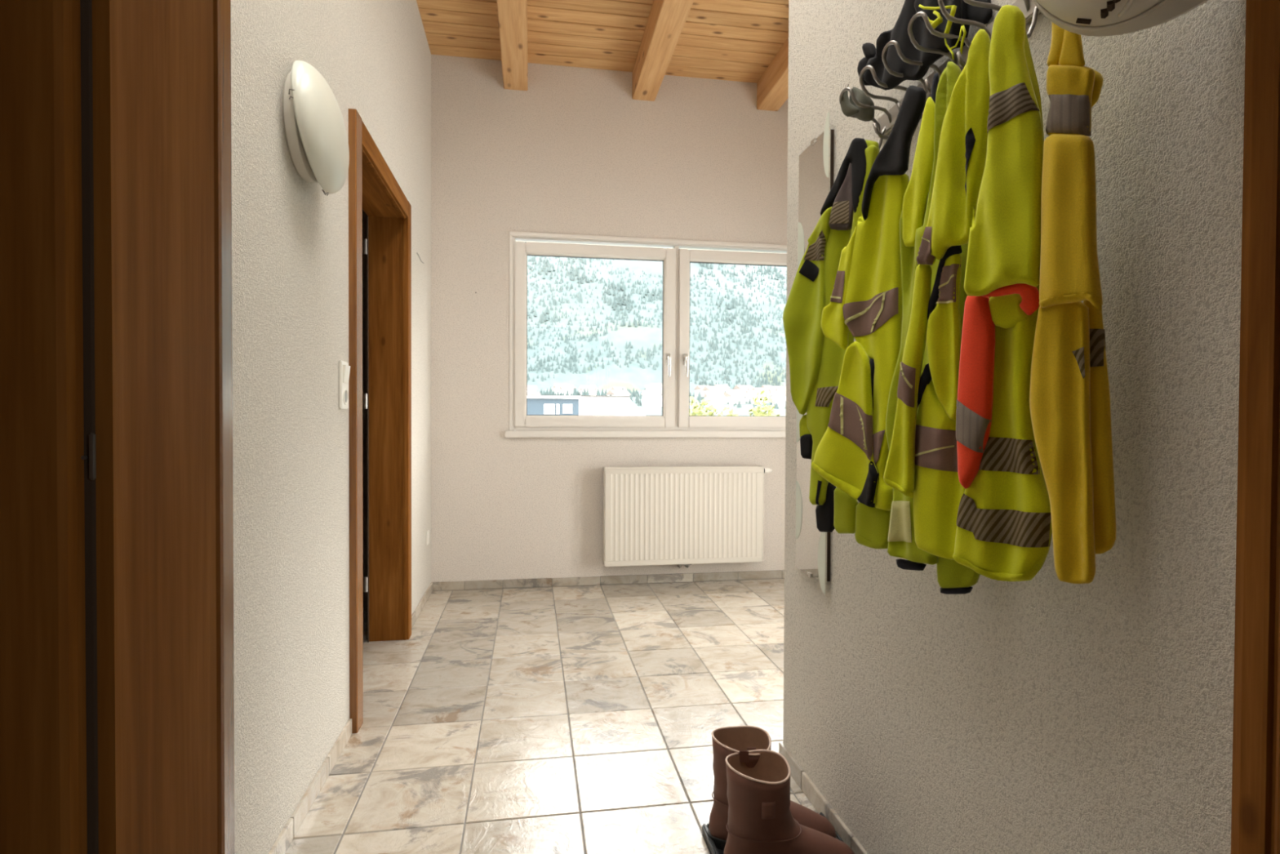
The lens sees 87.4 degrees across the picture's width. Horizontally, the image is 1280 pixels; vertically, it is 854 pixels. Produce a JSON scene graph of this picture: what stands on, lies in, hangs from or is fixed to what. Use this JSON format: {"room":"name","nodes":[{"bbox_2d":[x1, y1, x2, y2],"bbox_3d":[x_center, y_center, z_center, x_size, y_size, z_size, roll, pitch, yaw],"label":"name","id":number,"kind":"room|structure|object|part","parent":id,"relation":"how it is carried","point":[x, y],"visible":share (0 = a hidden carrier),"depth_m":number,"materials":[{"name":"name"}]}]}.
{"room":"entrance hallway","nodes":[
{"label":"entrance hallway","id":0,"kind":"room"},
{"bbox_2d":[231,0,431,853],"bbox_3d":[-1.050,-0.603,2.296,0.140,3.262,4.008,0,1,-9],"label":"wall","id":1,"kind":"structure","parent":0,"point":[290,238],"depth_m":1.75,"materials":[{"name":"paint"}]},
{"bbox_2d":[267,718,351,853],"bbox_3d":[-0.825,1.016,1.359,0.010,0.054,1.795,0,1,-9],"label":"baseboard","id":2,"kind":"structure","parent":1,"relation":"attached to","point":[283,841],"depth_m":1.82,"materials":[{"name":"grey tile"}]},
{"bbox_2d":[282,60,349,195],"bbox_3d":[-0.835,-0.778,1.760,0.111,0.323,0.325,0,1,-9],"label":"wall lamp","id":3,"kind":"object","parent":1,"relation":"attached to","point":[316,136],"visible":1,"depth_m":1.66,"materials":[{"name":"white ceramic"}]},
{"bbox_2d":[338,360,350,408],"bbox_3d":[-0.947,-0.134,2.149,0.019,0.152,0.082,0,1,-9],"label":"light switch","id":4,"kind":"object","parent":1,"relation":"attached to","point":[344,367],"visible":1,"depth_m":2.12,"materials":[{"name":"white plastic"}]},
{"bbox_2d":[342,388,348,404],"bbox_3d":[-0.945,-0.097,2.150,0.003,0.052,0.052,0,1,-9],"label":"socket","id":5,"kind":"object","parent":4,"relation":"attached to","point":[345,391],"depth_m":2.15,"materials":[{"name":"grey plastic"}]},
{"bbox_2d":[348,108,411,733],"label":"door","id":6,"kind":"structure","parent":1,"relation":"in","point":[374,189],"depth_m":3.15,"materials":[{"name":"brown wood"}]},
{"bbox_3d":[-0.964,-0.013,2.272,0.025,2.083,0.079,0,1,-9],"label":"casing","id":7,"kind":"part","parent":6,"relation":"part of","materials":[{"name":"brown wood"}]},
{"bbox_3d":[-1.037,-1.022,2.729,0.025,0.080,0.878,0,1,-9],"label":"head casing","id":8,"kind":"part","parent":6,"relation":"part of","materials":[{"name":"brown wood"}]},
{"bbox_3d":[-1.118,-0.028,3.216,0.025,2.083,0.079,0,1,-9],"label":"casing","id":9,"kind":"part","parent":6,"relation":"part of","materials":[{"name":"brown wood"}]},
{"bbox_2d":[411,582,432,627],"bbox_3d":[-1.203,0.980,3.677,0.010,0.054,0.823,0,1,-9],"label":"baseboard","id":10,"kind":"structure","parent":1,"relation":"attached to","point":[420,606],"depth_m":3.67,"materials":[{"name":"grey tile"}]},
{"bbox_2d":[426,529,429,545],"bbox_3d":[-1.243,0.647,3.923,0.009,0.080,0.078,0,1,-9],"label":"outlet cover","id":11,"kind":"object","parent":1,"relation":"attached to","point":[428,531],"visible":1,"depth_m":3.90,"materials":[{"name":"white plastic"}]},
{"bbox_2d":[362,209,367,608],"bbox_3d":[-2.046,-0.611,2.494,1.762,3.262,2.400,0,1,-9],"label":"wall","id":12,"kind":"structure","parent":0,"point":[364,215],"depth_m":3.70,"materials":[{"name":"paint"}]},
{"bbox_2d":[284,577,817,853],"bbox_3d":[-0.071,1.111,1.044,5.200,0.121,6.848,0,1,-9],"label":"floor","id":13,"kind":"structure","parent":0,"point":[575,719],"depth_m":2.35,"materials":[{"name":"grey tile"}]},
{"bbox_2d":[702,812,843,853],"bbox_3d":[0.365,1.033,1.472,0.329,0.025,0.555,0,1,-9],"label":"tray","id":14,"kind":"object","parent":13,"relation":"on","point":[713,849],"visible":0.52,"depth_m":1.66,"materials":[{"name":"black plastic"}]},
{"bbox_2d":[707,725,838,849],"bbox_3d":[0.329,0.900,1.660,0.320,0.275,0.144,0,1,5],"label":"boot","id":15,"kind":"object","parent":14,"relation":"on","point":[726,740],"visible":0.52,"depth_m":1.65,"materials":[{"name":"brown rubber"}]},
{"bbox_2d":[723,746,854,853],"bbox_3d":[0.348,0.902,1.546,0.320,0.275,0.144,0,1,-3],"label":"boot","id":16,"kind":"object","parent":14,"relation":"on","point":[761,820],"visible":1,"depth_m":1.50,"materials":[{"name":"brown rubber"}]},
{"bbox_2d":[416,0,788,111],"bbox_3d":[-0.056,-2.248,0.993,5.200,0.444,6.848,0,1,-9],"label":"ceiling","id":17,"kind":"structure","parent":0,"point":[745,41],"depth_m":3.80,"materials":[{"name":"brown wood"}]},
{"bbox_2d":[431,54,787,582],"bbox_3d":[0.223,-0.630,4.422,3.338,3.262,0.220,0,1,-9],"label":"wall","id":18,"kind":"structure","parent":0,"point":[573,152],"depth_m":4.18,"materials":[{"name":"paint"}]},
{"bbox_2d":[432,569,784,591],"bbox_3d":[0.205,0.976,4.329,2.998,0.054,0.010,0,1,-9],"label":"baseboard","id":19,"kind":"structure","parent":18,"relation":"attached to","point":[774,574],"depth_m":4.25,"materials":[{"name":"grey tile"}]},
{"bbox_2d":[505,231,786,437],"bbox_3d":[0.238,-0.569,4.323,2.172,1.271,0.133,0,1,-9],"label":"window","id":20,"kind":"structure","parent":18,"relation":"in","point":[675,420],"depth_m":4.30,"materials":[{"name":"white plastic"}]},
{"bbox_3d":[-0.280,-0.574,4.263,1.018,1.150,0.066,0,1,-9],"label":"sash","id":21,"kind":"part","parent":20,"relation":"part of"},
{"bbox_3d":[0.236,0.046,4.325,2.172,0.042,0.058,0,1,-9],"label":"sill","id":22,"kind":"part","parent":20,"relation":"part of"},
{"bbox_3d":[0.186,-0.396,4.279,0.028,0.151,0.059,0,1,-9],"label":"handle","id":23,"kind":"part","parent":20,"relation":"part of","materials":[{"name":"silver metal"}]},
{"bbox_3d":[0.297,-0.396,4.298,0.028,0.151,0.059,0,1,-9],"label":"handle","id":24,"kind":"part","parent":20,"relation":"part of","materials":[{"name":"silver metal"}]},
{"bbox_3d":[0.748,-0.572,4.431,1.018,1.150,0.066,0,1,-9],"label":"sash","id":25,"kind":"part","parent":20,"relation":"part of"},
{"bbox_2d":[602,465,772,568],"bbox_3d":[0.312,0.580,4.285,1.098,0.655,0.113,0,1,-9],"label":"radiator","id":26,"kind":"object","parent":18,"relation":"attached to","point":[686,516],"visible":1,"depth_m":4.22,"materials":[{"name":"white metal"}]},
{"bbox_2d":[604,465,763,469],"bbox_3d":[0.280,0.258,4.258,1.020,0.012,0.080,0,1,-9],"label":"grille","id":27,"kind":"object","parent":26,"relation":"attached to","point":[739,467],"depth_m":4.24,"materials":[{"name":"white metal"}]},
{"bbox_3d":[0.831,0.283,4.349,0.053,0.036,0.036,0,1,-9],"label":"thermostat knob","id":28,"kind":"part","parent":26,"relation":"part of","materials":[{"name":"white plastic"}]},
{"bbox_2d":[782,0,1245,853],"bbox_3d":[0.644,-0.581,1.318,0.140,3.262,1.532,0,1,-9],"label":"wall","id":29,"kind":"structure","parent":0,"point":[1044,713],"depth_m":0.91,"materials":[{"name":"paint"}]},
{"bbox_2d":[795,111,834,594],"bbox_3d":[0.477,-0.191,1.840,0.020,1.255,0.200,0,1,-9],"label":"wall mirror","id":30,"kind":"object","parent":29,"relation":"attached to","point":[816,162],"visible":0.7,"depth_m":1.84,"materials":[{"name":"silver metal"}]},
{"bbox_2d":[778,741,867,853],"bbox_3d":[0.550,1.021,1.414,0.010,0.054,1.382,0,1,-9],"label":"baseboard","id":31,"kind":"structure","parent":29,"relation":"attached to","point":[797,773],"depth_m":1.80,"materials":[{"name":"beige marble tile"},{"name":"grey grout"}]},
{"bbox_2d":[839,0,1040,149],"bbox_3d":[0.551,-0.664,1.109,0.111,0.161,0.792,0,1,-9],"label":"coat rack","id":32,"kind":"object","parent":29,"relation":"attached to","point":[885,124],"depth_m":1.27,"materials":[{"name":"metal"}]},
{"bbox_2d":[782,137,879,532],"bbox_3d":[0.416,-0.185,1.475,0.056,0.846,0.229,-1,1,-41],"label":"jacket","id":33,"kind":"object","parent":32,"relation":"hanging from","point":[815,361],"visible":0.84,"depth_m":1.48,"materials":[{"name":"yellow fabric"}]},
{"bbox_3d":[0.399,0.146,1.487,0.012,0.056,0.015,0,1,-41],"label":"corner panel","id":34,"kind":"part","parent":33,"relation":"part of","materials":[{"name":"black fabric"}]},
{"bbox_3d":[0.474,-0.705,1.458,0.045,0.090,0.065,0,1,-27],"label":"cap","id":35,"kind":"part","parent":32,"relation":"part of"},
{"bbox_3d":[0.482,-0.704,1.458,0.030,0.087,0.058,0,1,-27],"label":"crown","id":36,"kind":"part","parent":32,"relation":"part of","materials":[{"name":"grey metal"}]},
{"bbox_2d":[857,42,875,85],"bbox_3d":[0.481,-0.759,1.408,0.031,0.091,0.052,-1,1,-43],"label":"hook","id":37,"kind":"object","parent":32,"relation":"hanging from","point":[868,49],"visible":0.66,"depth_m":1.40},
{"bbox_2d":[811,85,926,548],"bbox_3d":[0.440,-0.186,1.287,0.069,0.844,0.251,0,1,-31],"label":"jacket","id":38,"kind":"object","parent":32,"relation":"hanging from","point":[851,455],"visible":0.94,"depth_m":1.28,"materials":[{"name":"yellow fabric"}]},
{"bbox_3d":[0.433,0.108,1.276,0.017,0.089,0.048,0,1,-29],"label":"corner panel","id":39,"kind":"part","parent":38,"relation":"part of","materials":[{"name":"fabric"}]},
{"bbox_3d":[0.447,-0.065,1.282,0.012,0.137,0.019,0,1,-34],"label":"panel","id":40,"kind":"part","parent":38,"relation":"part of","materials":[{"name":"black fabric"}]},
{"bbox_2d":[863,0,992,90],"bbox_3d":[0.525,-0.737,1.269,0.063,0.203,0.303,0,1,-20],"label":"jacket","id":41,"kind":"object","parent":32,"relation":"hanging from","point":[958,9],"visible":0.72,"depth_m":1.27,"materials":[{"name":"black fabric"}]},
{"bbox_2d":[914,0,961,48],"bbox_3d":[0.541,-0.738,1.213,0.029,0.140,0.106,0,1,-22],"label":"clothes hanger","id":42,"kind":"object","parent":41,"relation":"attached to","point":[938,21],"depth_m":1.20,"materials":[{"name":"yellow plastic"}]},
{"bbox_2d":[885,62,980,594],"bbox_3d":[0.500,-0.157,1.148,0.076,0.891,0.170,0,1,-36],"label":"jacket","id":43,"kind":"object","parent":32,"relation":"hanging from","point":[953,577],"visible":0.42,"depth_m":1.15,"materials":[{"name":"yellow fabric"}]},
{"bbox_3d":[0.483,0.248,1.194,0.015,0.019,0.062,0,1,-31],"label":"hem trim","id":44,"kind":"part","parent":43,"relation":"part of","materials":[{"name":"black fabric"}]},
{"bbox_2d":[883,29,991,559],"bbox_3d":[0.497,-0.191,1.088,0.101,0.809,0.184,0,1,-26],"label":"jacket","id":45,"kind":"object","parent":32,"relation":"hanging from","point":[922,457],"visible":0.8,"depth_m":1.07,"materials":[{"name":"yellow fabric"}]},
{"bbox_3d":[0.447,-0.077,1.121,0.047,0.386,0.077,0,1,-9],"label":"panel","id":46,"kind":"part","parent":45,"relation":"part of","materials":[{"name":"yellow fabric"}]},
{"bbox_3d":[0.469,-0.068,1.108,0.013,0.075,0.029,0,1,-33],"label":"panel","id":47,"kind":"part","parent":45,"relation":"part of","materials":[{"name":"black fabric"}]},
{"bbox_3d":[0.486,-0.228,1.071,0.011,0.120,0.060,0,1,-34],"label":"panel","id":48,"kind":"part","parent":45,"relation":"part of","materials":[{"name":"yellow fabric"}]},
{"bbox_3d":[0.524,-0.275,1.099,0.072,0.568,0.135,0,1,-9],"label":"panel","id":49,"kind":"part","parent":45,"relation":"part of","materials":[{"name":"yellow fabric"}]},
{"bbox_2d":[952,4,1052,581],"bbox_3d":[0.513,-0.176,0.959,0.090,0.801,0.145,0,1,-27],"label":"jacket","id":50,"kind":"object","parent":32,"relation":"hanging from","point":[1004,531],"visible":0.94,"depth_m":0.94,"materials":[{"name":"yellow fabric"}]},
{"bbox_3d":[0.551,-0.285,0.942,0.018,0.586,0.044,0,1,-39],"label":"panel","id":51,"kind":"part","parent":50,"relation":"part of","materials":[{"name":"yellow fabric"}]},
{"bbox_2d":[1029,22,1116,583],"bbox_3d":[0.556,-0.174,0.862,0.097,0.755,0.063,1,1,42],"label":"bib overall","id":52,"kind":"object","parent":32,"relation":"hanging from","point":[1069,393],"visible":0.98,"depth_m":0.85,"materials":[{"name":"yellow fabric"}]},
{"bbox_3d":[0.555,0.018,0.879,0.034,0.369,0.081,0,1,-40],"label":"trouser leg","id":53,"kind":"part","parent":52,"relation":"part of","materials":[{"name":"yellow fabric"}]},
{"bbox_3d":[0.547,-0.263,0.853,0.030,0.238,0.074,0,1,-30],"label":"panel","id":54,"kind":"part","parent":52,"relation":"part of","materials":[{"name":"yellow fabric"}]},
{"bbox_3d":[0.590,-0.007,0.859,0.039,0.343,0.023,1,1,41],"label":"trouser leg","id":55,"kind":"part","parent":52,"relation":"part of","materials":[{"name":"yellow fabric"}]},
{"bbox_2d":[1031,0,1208,36],"bbox_3d":[0.542,-0.621,0.738,0.186,0.289,0.267,-1,1,-44],"label":"helmet","id":56,"kind":"object","parent":32,"relation":"hanging from","point":[1091,18],"visible":1,"depth_m":0.79,"materials":[{"name":"white plastic"}]},
{"bbox_3d":[-0.028,-0.571,0.488,3.300,3.262,0.110,0,1,-9],"label":"wall","id":57,"kind":"structure","parent":0,"visible":0},
{"bbox_2d":[0,0,1279,853],"bbox_3d":[0.163,0.000,0.528,1.171,2.120,0.190,0,1,-9],"label":"door","id":58,"kind":"structure","parent":57,"relation":"in","point":[117,660],"depth_m":0.39,"materials":[{"name":"brown wood"}]},
{"bbox_3d":[-0.356,0.035,0.368,0.096,2.050,0.040,0,1,-9],"label":"casing","id":59,"kind":"part","parent":58,"relation":"part of","materials":[{"name":"brown wood"}]},
{"bbox_3d":[-0.304,0.016,0.369,0.007,0.026,0.003,0,1,-15],"label":"strike plate","id":60,"kind":"part","parent":58,"relation":"part of","materials":[{"name":"metal"}]},
{"bbox_3d":[-0.350,0.033,0.518,0.059,2.050,0.046,0,1,-9],"label":"casing","id":61,"kind":"part","parent":58,"relation":"part of","materials":[{"name":"brown wood"}]},
{"bbox_3d":[0.652,0.035,0.682,0.059,2.050,0.046,0,1,-9],"label":"casing","id":62,"kind":"part","parent":58,"relation":"part of","materials":[{"name":"brown wood"}]},
{"label":"outside","id":63,"kind":"structure","parent":0,"visible":0},
{"bbox_2d":[527,248,786,416],"bbox_3d":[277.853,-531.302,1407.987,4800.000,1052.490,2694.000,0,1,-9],"label":"outdoor background","id":64,"kind":"structure","parent":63,"point":[633,376],"depth_m":732.81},
{"bbox_2d":[527,385,537,391],"bbox_3d":[-63.114,-18.627,376.716,9.741,9.624,8.113,0,1,-14],"label":"house","id":65,"kind":"structure","parent":64,"relation":"on","point":[530,388],"depth_m":374.37,"materials":[{"name":"ceramic"}]},
{"bbox_2d":[527,391,541,395],"bbox_3d":[-53.315,-12.704,327.988,8.432,8.793,9.492,0,1,-24],"label":"house","id":66,"kind":"structure","parent":64,"relation":"on","point":[528,393],"depth_m":327.13,"materials":[{"name":"ceramic"}]},
{"bbox_2d":[552,383,568,394],"bbox_3d":[-51.355,-23.058,436.139,9.334,10.320,9.572,0,1,-17],"label":"house","id":67,"kind":"structure","parent":64,"relation":"on","point":[557,386],"depth_m":432.38,"materials":[{"name":"ceramic"}]},
{"bbox_2d":[560,384,573,395],"bbox_3d":[-46.399,-22.391,425.302,8.270,9.003,7.356,0,1,-15],"label":"house","id":68,"kind":"structure","parent":64,"relation":"on","point":[564,388],"depth_m":422.77,"materials":[{"name":"ceramic"}]},
{"bbox_2d":[580,385,595,395],"bbox_3d":[-34.085,-22.600,439.538,10.332,9.311,9.183,0,1,-5],"label":"house","id":69,"kind":"structure","parent":64,"relation":"on","point":[591,388],"depth_m":435.87,"materials":[{"name":"ceramic"}]},
{"bbox_2d":[610,386,625,390],"bbox_3d":[-15.629,-23.114,468.105,8.010,9.964,7.854,0,1,-30],"label":"house","id":70,"kind":"structure","parent":64,"relation":"on","point":[612,388],"depth_m":466.08,"materials":[{"name":"ceramic"}]},
{"bbox_2d":[605,389,631,398],"bbox_3d":[-11.586,-15.213,357.221,10.410,9.080,9.403,0,1,-34],"label":"house","id":71,"kind":"structure","parent":64,"relation":"on","point":[613,393],"depth_m":354.62,"materials":[{"name":"ceramic"}]},
{"bbox_2d":[644,385,649,390],"bbox_3d":[9.716,-33.109,602.506,9.846,9.358,8.951,0,1,3],"label":"house","id":72,"kind":"structure","parent":64,"relation":"on","point":[647,388],"depth_m":598.83,"materials":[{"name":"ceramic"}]},
{"bbox_2d":[515,241,786,408],"bbox_3d":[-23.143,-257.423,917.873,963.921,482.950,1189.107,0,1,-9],"label":"forest","id":73,"kind":"object","parent":64,"relation":"on","point":[628,306],"visible":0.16,"depth_m":742.53,"materials":[{"name":"green plant"}]},
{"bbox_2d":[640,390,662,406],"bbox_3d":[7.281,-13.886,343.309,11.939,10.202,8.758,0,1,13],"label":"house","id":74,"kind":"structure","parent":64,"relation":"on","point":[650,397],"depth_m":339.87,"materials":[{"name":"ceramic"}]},
{"bbox_2d":[648,382,662,390],"bbox_3d":[11.786,-22.492,422.374,10.842,10.350,7.337,1,1,18],"label":"house","id":75,"kind":"structure","parent":64,"relation":"on","point":[654,386],"depth_m":420.40,"materials":[{"name":"ceramic"}]},
{"bbox_2d":[693,385,710,396],"bbox_3d":[42.008,-22.430,436.087,10.994,9.100,9.188,0,1,-29],"label":"house","id":76,"kind":"structure","parent":64,"relation":"on","point":[699,388],"depth_m":433.54,"materials":[{"name":"ceramic"}]},
{"bbox_2d":[702,386,722,395],"bbox_3d":[44.167,-20.163,409.883,9.729,9.695,9.160,0,1,-26],"label":"house","id":77,"kind":"structure","parent":64,"relation":"on","point":[707,388],"depth_m":407.42,"materials":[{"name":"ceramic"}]},
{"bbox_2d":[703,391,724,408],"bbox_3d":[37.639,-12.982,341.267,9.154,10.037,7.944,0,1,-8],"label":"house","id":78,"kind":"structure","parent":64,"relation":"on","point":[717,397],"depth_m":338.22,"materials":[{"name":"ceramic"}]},
{"bbox_2d":[714,384,729,393],"bbox_3d":[53.657,-23.007,442.232,8.892,9.940,8.366,0,1,-20],"label":"house","id":79,"kind":"structure","parent":64,"relation":"on","point":[724,387],"depth_m":439.83,"materials":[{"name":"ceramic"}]},
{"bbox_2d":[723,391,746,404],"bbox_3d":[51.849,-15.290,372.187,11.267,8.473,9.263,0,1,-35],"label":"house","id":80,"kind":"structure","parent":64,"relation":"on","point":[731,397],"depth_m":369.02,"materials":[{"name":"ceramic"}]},
{"bbox_2d":[733,384,752,395],"bbox_3d":[68.727,-22.951,444.116,11.165,9.728,8.867,0,1,-24],"label":"house","id":81,"kind":"structure","parent":64,"relation":"on","point":[743,388],"depth_m":440.80,"materials":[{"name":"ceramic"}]},
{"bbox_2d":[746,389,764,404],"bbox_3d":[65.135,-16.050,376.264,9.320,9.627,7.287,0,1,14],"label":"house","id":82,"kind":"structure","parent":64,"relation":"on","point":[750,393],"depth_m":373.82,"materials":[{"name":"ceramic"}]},
{"bbox_2d":[745,387,769,401],"bbox_3d":[68.483,-17.643,390.766,11.912,9.783,8.345,0,1,-22],"label":"house","id":83,"kind":"structure","parent":64,"relation":"on","point":[748,388],"depth_m":390.81,"materials":[{"name":"ceramic"}]},
{"bbox_2d":[751,387,769,402],"bbox_3d":[68.953,-17.446,386.214,8.956,10.399,8.288,0,1,-29],"label":"house","id":84,"kind":"structure","parent":64,"relation":"on","point":[753,388],"depth_m":384.47,"materials":[{"name":"ceramic"}]},
{"bbox_2d":[760,385,771,390],"bbox_3d":[118.022,-33.976,621.919,8.931,9.478,9.508,0,1,-19],"label":"house","id":85,"kind":"structure","parent":64,"relation":"on","point":[767,387],"depth_m":618.90,"materials":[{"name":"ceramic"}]},
{"bbox_2d":[768,388,776,396],"bbox_3d":[83.417,-19.336,412.786,7.603,8.957,8.173,0,1,-4],"label":"house","id":86,"kind":"structure","parent":64,"relation":"on","point":[770,389],"depth_m":411.07,"materials":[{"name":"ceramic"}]},
{"bbox_2d":[769,386,786,388],"bbox_3d":[88.119,-21.086,424.917,11.122,9.994,7.583,0,1,11],"label":"house","id":87,"kind":"structure","parent":64,"relation":"on","point":[771,387],"depth_m":424.01,"materials":[{"name":"ceramic"}]},
{"bbox_2d":[771,391,786,406],"bbox_3d":[74.931,-14.488,361.644,7.751,10.077,8.385,0,1,12],"label":"house","id":88,"kind":"structure","parent":64,"relation":"on","point":[780,396],"depth_m":358.19,"materials":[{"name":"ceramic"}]},
{"bbox_2d":[775,386,786,400],"bbox_3d":[87.851,-18.958,404.468,10.777,10.188,9.520,0,1,2],"label":"house","id":89,"kind":"structure","parent":64,"relation":"on","point":[778,388],"depth_m":402.33,"materials":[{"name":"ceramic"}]},
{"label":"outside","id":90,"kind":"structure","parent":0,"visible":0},
{"bbox_2d":[688,396,708,415],"bbox_3d":[2.984,1.620,37.038,1.838,6.602,1.948,1,1,30],"label":"leafy tree","id":91,"kind":"object","parent":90,"point":[694,406],"visible":0.1,"depth_m":36.91,"materials":[{"name":"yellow plant"}]},
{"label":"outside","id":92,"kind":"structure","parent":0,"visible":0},
{"bbox_2d":[697,395,717,415],"bbox_3d":[4.101,1.458,41.249,1.915,6.809,1.793,0,1,-9],"label":"leafy tree","id":93,"kind":"object","parent":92,"point":[710,407],"visible":0.1,"depth_m":41.09,"materials":[{"name":"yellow plant"}]},
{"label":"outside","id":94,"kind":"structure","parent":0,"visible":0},
{"bbox_2d":[717,407,738,415],"bbox_3d":[5.998,1.722,45.522,2.166,6.168,2.014,0,1,-9],"label":"leafy tree","id":95,"kind":"object","parent":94,"point":[731,413],"visible":0.03,"depth_m":45.46,"materials":[{"name":"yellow plant"}]},
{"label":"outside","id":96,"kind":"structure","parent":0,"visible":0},
{"bbox_2d":[747,389,779,416],"bbox_3d":[7.325,1.318,39.684,2.177,7.164,2.150,0,1,-9],"label":"leafy tree","id":97,"kind":"object","parent":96,"point":[771,411],"visible":0.19,"depth_m":39.57,"materials":[{"name":"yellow plant"}]},
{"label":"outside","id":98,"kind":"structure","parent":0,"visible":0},
{"bbox_2d":[527,395,645,415],"bbox_3d":[-5.288,1.235,42.629,13.300,6.330,14.200,0,1,-9],"label":"building","id":99,"kind":"structure","parent":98,"point":[536,404],"depth_m":38.64,"materials":[{"name":"white concrete"}]},
{"bbox_3d":[-4.828,-0.953,35.647,0.550,0.520,0.060,0,1,-9],"label":"window panel","id":100,"kind":"part","parent":99,"relation":"part of","materials":[{"name":"white"}]},
{"bbox_3d":[-4.384,-0.952,35.720,0.150,0.520,0.060,0,1,-9],"label":"window panel","id":101,"kind":"part","parent":99,"relation":"part of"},
{"bbox_3d":[-3.866,-0.976,35.804,0.500,0.470,0.060,0,1,-9],"label":"window panel","id":102,"kind":"part","parent":99,"relation":"part of","materials":[{"name":"white"}]}
]}

